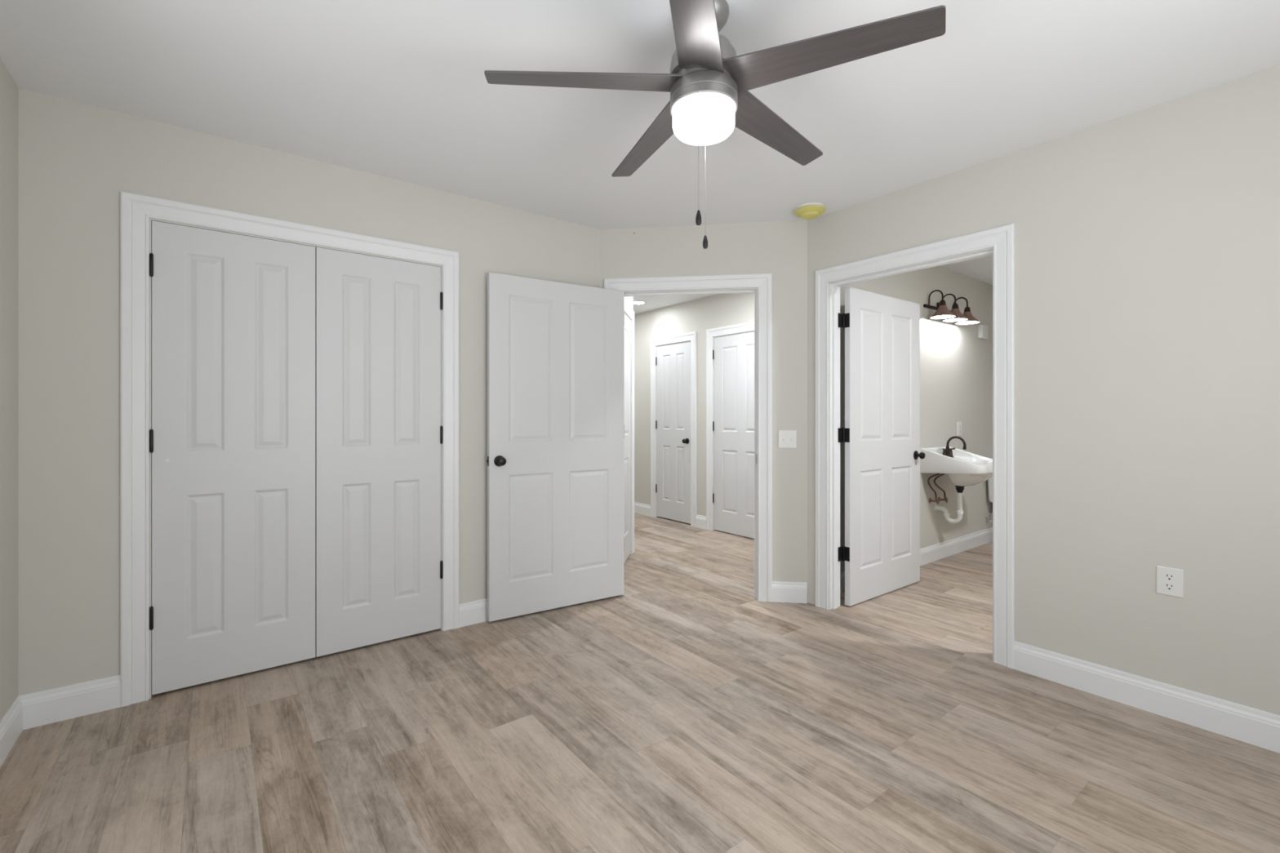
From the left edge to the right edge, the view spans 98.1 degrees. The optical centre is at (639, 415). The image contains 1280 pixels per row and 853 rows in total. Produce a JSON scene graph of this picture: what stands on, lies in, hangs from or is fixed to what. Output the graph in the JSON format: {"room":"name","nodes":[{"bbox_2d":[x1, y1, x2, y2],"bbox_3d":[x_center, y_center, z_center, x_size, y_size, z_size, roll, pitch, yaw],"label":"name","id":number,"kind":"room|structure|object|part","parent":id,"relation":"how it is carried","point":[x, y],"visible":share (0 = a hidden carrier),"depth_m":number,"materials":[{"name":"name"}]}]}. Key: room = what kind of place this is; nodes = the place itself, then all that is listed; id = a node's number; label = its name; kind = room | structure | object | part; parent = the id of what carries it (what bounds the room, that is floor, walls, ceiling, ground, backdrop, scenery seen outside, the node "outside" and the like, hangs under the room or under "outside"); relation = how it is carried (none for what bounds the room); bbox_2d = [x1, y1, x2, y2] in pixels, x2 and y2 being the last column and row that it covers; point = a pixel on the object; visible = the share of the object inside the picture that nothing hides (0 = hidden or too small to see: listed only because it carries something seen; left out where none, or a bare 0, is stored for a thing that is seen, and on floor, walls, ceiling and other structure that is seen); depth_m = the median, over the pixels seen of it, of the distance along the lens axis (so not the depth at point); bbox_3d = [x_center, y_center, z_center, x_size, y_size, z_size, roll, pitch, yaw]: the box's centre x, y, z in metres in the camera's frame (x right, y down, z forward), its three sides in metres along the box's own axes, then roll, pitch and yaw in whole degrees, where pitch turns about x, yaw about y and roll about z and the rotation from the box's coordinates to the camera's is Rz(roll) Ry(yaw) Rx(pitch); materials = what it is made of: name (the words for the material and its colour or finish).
{"room":"empty bedroom","nodes":[
{"label":"empty bedroom","id":0,"kind":"room"},
{"bbox_2d":[0,57,17,721],"bbox_3d":[-1.239,-0.026,0.541,0.115,2.468,4.158,0,0,-38],"label":"wall","id":1,"kind":"structure","parent":0,"point":[8,87],"depth_m":2.02,"materials":[{"name":"beige paint"}]},
{"bbox_2d":[0,695,22,767],"bbox_3d":[-1.188,1.143,0.581,0.014,0.130,3.928,0,0,-38],"label":"baseboard","id":2,"kind":"structure","parent":1,"relation":"attached to","point":[11,724],"depth_m":2.02,"materials":[{"name":"white paint"}]},
{"bbox_2d":[17,87,599,698],"bbox_3d":[-1.393,-0.026,2.972,2.831,2.468,0.115,0,0,-38],"label":"wall","id":3,"kind":"structure","parent":0,"point":[75,159],"depth_m":2.28,"materials":[{"name":"beige paint"}]},
{"bbox_2d":[149,220,315,694],"bbox_3d":[-1.852,0.181,2.562,0.615,2.026,0.048,0,0,-38],"label":"door","id":4,"kind":"structure","parent":3,"relation":"in","point":[233,433],"depth_m":2.53,"materials":[{"name":"white paint"}]},
{"bbox_2d":[18,598,488,729],"bbox_3d":[-1.326,1.143,2.941,2.668,0.130,0.014,0,0,-38],"label":"baseboard","id":5,"kind":"structure","parent":3,"relation":"attached to","point":[50,706],"depth_m":2.23,"materials":[{"name":"white paint"}]},
{"bbox_2d":[120,191,458,706],"bbox_3d":[-1.629,0.140,2.780,1.414,2.137,0.132,0,0,-38],"label":"door frame","id":6,"kind":"structure","parent":3,"relation":"attached to","point":[135,210],"depth_m":2.35,"materials":[{"name":"white paint"}]},
{"bbox_2d":[315,247,442,657],"bbox_3d":[-1.361,0.181,2.939,0.615,2.026,0.048,0,0,-38],"label":"door","id":7,"kind":"structure","parent":3,"relation":"in","point":[379,429],"depth_m":2.90,"materials":[{"name":"white paint"}]},
{"bbox_2d":[623,296,633,319],"bbox_3d":[-0.189,-0.026,4.424,0.115,2.468,1.098,0,0,7],"label":"wall","id":8,"kind":"structure","parent":0,"point":[629,300],"depth_m":4.80,"materials":[{"name":"beige paint"}]},
{"bbox_2d":[623,314,631,564],"bbox_3d":[-0.152,0.186,4.420,0.035,2.020,0.822,0,0,7],"label":"door","id":9,"kind":"structure","parent":8,"relation":"in","point":[627,328],"depth_m":4.65,"materials":[{"name":"white paint"}]},
{"bbox_2d":[623,297,634,554],"bbox_3d":[-0.180,0.143,4.424,0.132,2.129,1.016,0,0,7],"label":"door frame","id":10,"kind":"structure","parent":8,"relation":"attached to","point":[628,309],"depth_m":4.83,"materials":[{"name":"white paint"}]},
{"bbox_2d":[0,512,1279,852],"bbox_3d":[0.675,1.238,4.048,7.600,0.060,7.600,0,0,-38],"label":"floor","id":11,"kind":"structure","parent":0,"point":[682,710],"depth_m":2.03,"materials":[{"name":"beige wood"}]},
{"bbox_2d":[985,475,992,522],"bbox_3d":[3.626,0.821,5.090,0.480,0.775,0.698,0,0,-38],"label":"toilet","id":12,"kind":"object","parent":11,"relation":"on","point":[990,480],"visible":0.17,"depth_m":5.20,"materials":[{"name":"white ceramic"}]},
{"bbox_3d":[3.486,0.643,5.272,0.455,0.340,0.195,0,0,-38],"label":"tank","id":13,"kind":"part","parent":12,"relation":"part of","materials":[{"name":"white ceramic"}]},
{"bbox_2d":[0,0,1279,314],"bbox_3d":[0.675,-1.290,4.048,7.600,0.060,7.600,0,0,-38],"label":"ceiling","id":14,"kind":"structure","parent":0,"point":[399,90],"depth_m":2.09,"materials":[{"name":"white paint"}]},
{"bbox_2d":[633,301,645,304],"bbox_3d":[-0.023,-1.256,6.190,0.172,0.006,0.172,0,0,-38],"label":"recessed light","id":15,"kind":"object","parent":14,"relation":"in","point":[634,302],"visible":0.78,"depth_m":6.17,"materials":[{"name":"white plastic"}]},
{"bbox_2d":[484,0,946,248],"bbox_3d":[0.218,-0.906,1.767,1.250,0.708,1.274,0,0,-38],"label":"ceiling fan","id":16,"kind":"object","parent":14,"relation":"hanging from","point":[708,85],"visible":1,"depth_m":1.64,"materials":[{"name":"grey metal"}]},
{"bbox_3d":[-0.170,-1.018,1.687,0.580,0.006,0.136,-2,12,-7],"label":"blade","id":17,"kind":"part","parent":16,"relation":"part of","materials":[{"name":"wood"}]},
{"bbox_3d":[0.041,-1.018,2.069,0.136,0.006,0.580,-13,3,-25],"label":"blade","id":18,"kind":"part","parent":16,"relation":"part of","materials":[{"name":"wood"}]},
{"bbox_3d":[0.128,-1.018,1.367,0.136,0.006,0.580,12,5,10],"label":"blade","id":19,"kind":"part","parent":16,"relation":"part of","materials":[{"name":"silver metal"}]},
{"bbox_3d":[0.171,-0.782,1.625,0.002,0.363,0.002,0,0,37],"label":"pull chain","id":20,"kind":"part","parent":16,"relation":"part of","materials":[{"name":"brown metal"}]},
{"bbox_3d":[0.198,-0.910,1.732,0.193,0.080,0.193,0,0,-38],"label":"lamp globe","id":21,"kind":"part","parent":16,"relation":"part of"},
{"bbox_3d":[0.470,-1.018,1.986,0.580,0.006,0.136,3,-14,-43],"label":"blade","id":22,"kind":"part","parent":16,"relation":"part of","materials":[{"name":"wood"}]},
{"bbox_3d":[0.524,-1.018,1.552,0.580,0.006,0.136,3,-11,29],"label":"blade","id":23,"kind":"part","parent":16,"relation":"part of","materials":[{"name":"wood"}]},
{"bbox_2d":[794,202,826,219],"bbox_3d":[1.030,-1.230,3.368,0.184,0.060,0.184,0,0,-38],"label":"smoke detector","id":24,"kind":"object","parent":14,"relation":"attached to","point":[809,211],"visible":1,"depth_m":3.32,"materials":[{"name":"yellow plastic"}]},
{"bbox_2d":[634,293,754,530],"bbox_3d":[0.664,-0.026,6.062,0.115,2.468,4.220,0,0,-38],"label":"wall","id":25,"kind":"structure","parent":0,"point":[700,315],"depth_m":6.22,"materials":[{"name":"beige paint"}]},
{"bbox_2d":[634,502,706,528],"bbox_3d":[0.648,1.143,5.977,0.014,0.130,4.105,0,0,-38],"label":"baseboard","id":26,"kind":"structure","parent":25,"relation":"attached to","point":[642,508],"depth_m":6.68,"materials":[{"name":"white paint"}]},
{"bbox_2d":[655,341,690,524],"bbox_3d":[0.366,0.190,6.339,0.097,2.008,0.601,0,0,-38],"label":"door","id":27,"kind":"structure","parent":25,"relation":"in","point":[673,362],"depth_m":6.33,"materials":[{"name":"white paint"}]},
{"bbox_3d":[0.499,0.284,6.137,0.062,0.064,0.064,0,0,-38],"label":"knob","id":28,"kind":"part","parent":27,"relation":"part of","materials":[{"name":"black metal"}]},
{"bbox_2d":[650,331,697,526],"bbox_3d":[0.415,0.148,6.373,0.132,2.119,0.788,0,0,-38],"label":"door frame","id":29,"kind":"structure","parent":25,"relation":"attached to","point":[692,336],"depth_m":6.12,"materials":[{"name":"white paint"}]},
{"bbox_2d":[706,321,754,530],"bbox_3d":[1.043,0.148,5.554,0.132,2.119,0.956,0,0,-38],"label":"door frame","id":30,"kind":"structure","parent":25,"relation":"attached to","point":[746,326],"depth_m":5.85,"materials":[{"name":"white paint"}]},
{"bbox_2d":[712,331,754,538],"bbox_3d":[1.014,0.192,5.535,0.048,2.012,0.769,0,0,-38],"label":"door","id":31,"kind":"structure","parent":25,"relation":"in","point":[733,355],"depth_m":5.60,"materials":[{"name":"white paint"}]},
{"bbox_2d":[600,220,807,600],"bbox_3d":[0.411,-0.026,3.727,1.459,2.468,0.115,0,0,7],"label":"wall","id":32,"kind":"structure","parent":0,"point":[777,248],"depth_m":3.61,"materials":[{"name":"beige paint"}]},
{"bbox_2d":[486,272,624,622],"bbox_3d":[-0.492,0.183,3.461,0.928,2.022,0.131,0,0,-33],"label":"door","id":33,"kind":"structure","parent":32,"relation":"in","point":[556,427],"depth_m":3.43,"materials":[{"name":"white paint"}]},
{"bbox_3d":[-0.805,0.266,3.217,0.064,0.064,0.062,0,0,-33],"label":"knob","id":34,"kind":"part","parent":33,"relation":"part of","materials":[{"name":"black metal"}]},
{"bbox_2d":[604,273,772,602],"bbox_3d":[0.314,0.143,3.731,1.107,2.129,0.132,0,0,7],"label":"door frame","id":35,"kind":"structure","parent":32,"relation":"attached to","point":[763,282],"depth_m":3.61,"materials":[{"name":"white paint"}]},
{"bbox_2d":[777,430,796,448],"bbox_3d":[0.954,0.154,3.588,0.117,0.117,0.018,0,0,7],"label":"light switch","id":36,"kind":"object","parent":32,"relation":"attached to","point":[786,438],"visible":1,"depth_m":3.59,"materials":[{"name":"white plastic"}]},
{"bbox_2d":[772,581,807,603],"bbox_3d":[0.967,1.143,3.588,0.224,0.130,0.014,0,0,8],"label":"baseboard","id":37,"kind":"structure","parent":32,"relation":"attached to","point":[782,592],"depth_m":3.58,"materials":[{"name":"white paint"}]},
{"bbox_2d":[840,266,992,573],"bbox_3d":[2.532,-0.026,4.763,3.515,2.468,0.115,0,0,-38],"label":"wall","id":38,"kind":"structure","parent":0,"point":[956,365],"depth_m":4.79,"materials":[{"name":"beige paint"}]},
{"bbox_2d":[840,527,992,593],"bbox_3d":[3.191,1.143,3.810,3.400,0.130,2.200,0,0,-38],"label":"baseboard","id":39,"kind":"structure","parent":38,"relation":"attached to","point":[936,552],"depth_m":4.80,"materials":[{"name":"white paint"}]},
{"bbox_2d":[923,289,979,324],"bbox_3d":[2.599,-0.899,4.605,0.641,0.236,0.217,0,0,-38],"label":"vanity light","id":40,"kind":"object","parent":38,"relation":"attached to","point":[942,312],"visible":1,"depth_m":4.56,"materials":[{"name":"brown metal"}]},
{"bbox_3d":[2.394,-0.954,4.497,0.012,0.126,0.121,0,0,-38],"label":"gooseneck arm","id":41,"kind":"part","parent":40,"relation":"part of","materials":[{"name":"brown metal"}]},
{"bbox_3d":[2.428,-0.834,4.454,0.186,0.092,0.186,0,0,-38],"label":"lamp shade","id":42,"kind":"part","parent":40,"relation":"part of","materials":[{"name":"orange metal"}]},
{"bbox_3d":[2.575,-0.954,4.636,0.012,0.126,0.121,0,0,-38],"label":"gooseneck arm","id":43,"kind":"part","parent":40,"relation":"part of","materials":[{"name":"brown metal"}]},
{"bbox_3d":[2.608,-0.834,4.593,0.186,0.092,0.186,0,0,-38],"label":"lamp shade","id":44,"kind":"part","parent":40,"relation":"part of","materials":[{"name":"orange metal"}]},
{"bbox_3d":[2.755,-0.954,4.774,0.012,0.126,0.121,0,0,-38],"label":"gooseneck arm","id":45,"kind":"part","parent":40,"relation":"part of","materials":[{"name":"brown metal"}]},
{"bbox_3d":[2.788,-0.834,4.731,0.186,0.092,0.186,0,0,-38],"label":"lamp shade","id":46,"kind":"part","parent":40,"relation":"part of","materials":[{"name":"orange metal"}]},
{"bbox_2d":[920,435,992,524],"bbox_3d":[2.609,0.525,4.452,0.516,0.716,0.472,0,0,-38],"label":"sink","id":47,"kind":"object","parent":38,"relation":"attached to","point":[963,468],"visible":0.95,"depth_m":4.43,"materials":[{"name":"white ceramic"}]},
{"bbox_2d":[942,435,966,457],"bbox_3d":[2.561,0.257,4.515,0.200,0.179,0.171,0,0,-38],"label":"faucet","id":48,"kind":"object","parent":47,"relation":"on","point":[948,451],"depth_m":4.52,"materials":[{"name":"brown metal"}]},
{"bbox_2d":[920,446,992,486],"bbox_3d":[2.609,0.416,4.452,0.516,0.304,0.472,0,0,-38],"label":"basin","id":49,"kind":"object","parent":47,"relation":"in","point":[962,468],"depth_m":4.37,"materials":[{"name":"white ceramic"}]},
{"bbox_2d":[956,422,961,435],"bbox_3d":[2.828,0.118,4.913,0.085,0.122,0.008,0,0,-38],"label":"wall outlet","id":50,"kind":"object","parent":38,"relation":"attached to","point":[958,424],"visible":1,"depth_m":4.90,"materials":[{"name":"white plastic"}]},
{"bbox_2d":[977,324,987,339],"bbox_3d":[3.199,-0.777,5.177,0.136,0.124,0.040,0,0,-38],"label":"wall box","id":51,"kind":"object","parent":38,"relation":"attached to","point":[982,329],"visible":1,"depth_m":5.14,"materials":[{"name":"white plastic"}]},
{"bbox_2d":[807,64,1279,715],"bbox_3d":[2.048,-0.026,2.413,0.115,2.468,3.126,0,0,-38],"label":"wall","id":52,"kind":"structure","parent":0,"point":[1147,241],"depth_m":2.29,"materials":[{"name":"beige paint"}]},
{"bbox_2d":[838,287,924,606],"bbox_3d":[1.644,0.197,3.756,0.949,2.007,0.159,0,0,-37],"label":"door","id":53,"kind":"structure","parent":52,"relation":"in","point":[880,435],"depth_m":3.71,"materials":[{"name":"white paint"}]},
{"bbox_3d":[1.997,0.285,3.961,0.064,0.064,0.062,0,0,-37],"label":"knob","id":54,"kind":"part","parent":53,"relation":"part of","materials":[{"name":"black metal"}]},
{"bbox_2d":[815,223,1014,669],"bbox_3d":[1.495,0.146,3.120,0.132,2.123,1.100,0,0,-38],"label":"door frame","id":55,"kind":"structure","parent":52,"relation":"attached to","point":[1002,238],"depth_m":2.89,"materials":[{"name":"white paint"}]},
{"bbox_2d":[1013,640,1279,753],"bbox_3d":[2.332,1.143,1.937,0.014,0.130,1.795,0,0,-38],"label":"baseboard","id":56,"kind":"structure","parent":52,"relation":"attached to","point":[1260,728],"depth_m":2.25,"materials":[{"name":"white paint"}]},
{"bbox_2d":[1155,565,1183,598],"bbox_3d":[2.118,0.665,2.221,0.008,0.112,0.080,0,0,-38],"label":"wall outlet","id":57,"kind":"object","parent":52,"relation":"attached to","point":[1169,581],"visible":1,"depth_m":2.22,"materials":[{"name":"white plastic"}]},
{"bbox_2d":[1163,582,1175,591],"bbox_3d":[2.116,0.685,2.219,0.002,0.028,0.034,0,0,-38],"label":"socket","id":58,"kind":"object","parent":57,"relation":"attached to","point":[1166,586],"depth_m":2.22,"materials":[{"name":"white plastic"}]},
{"bbox_2d":[1163,573,1175,581],"bbox_3d":[2.116,0.646,2.219,0.002,0.028,0.034,0,0,-38],"label":"socket","id":59,"kind":"object","parent":57,"relation":"attached to","point":[1166,576],"depth_m":2.22,"materials":[{"name":"white plastic"}]}
]}

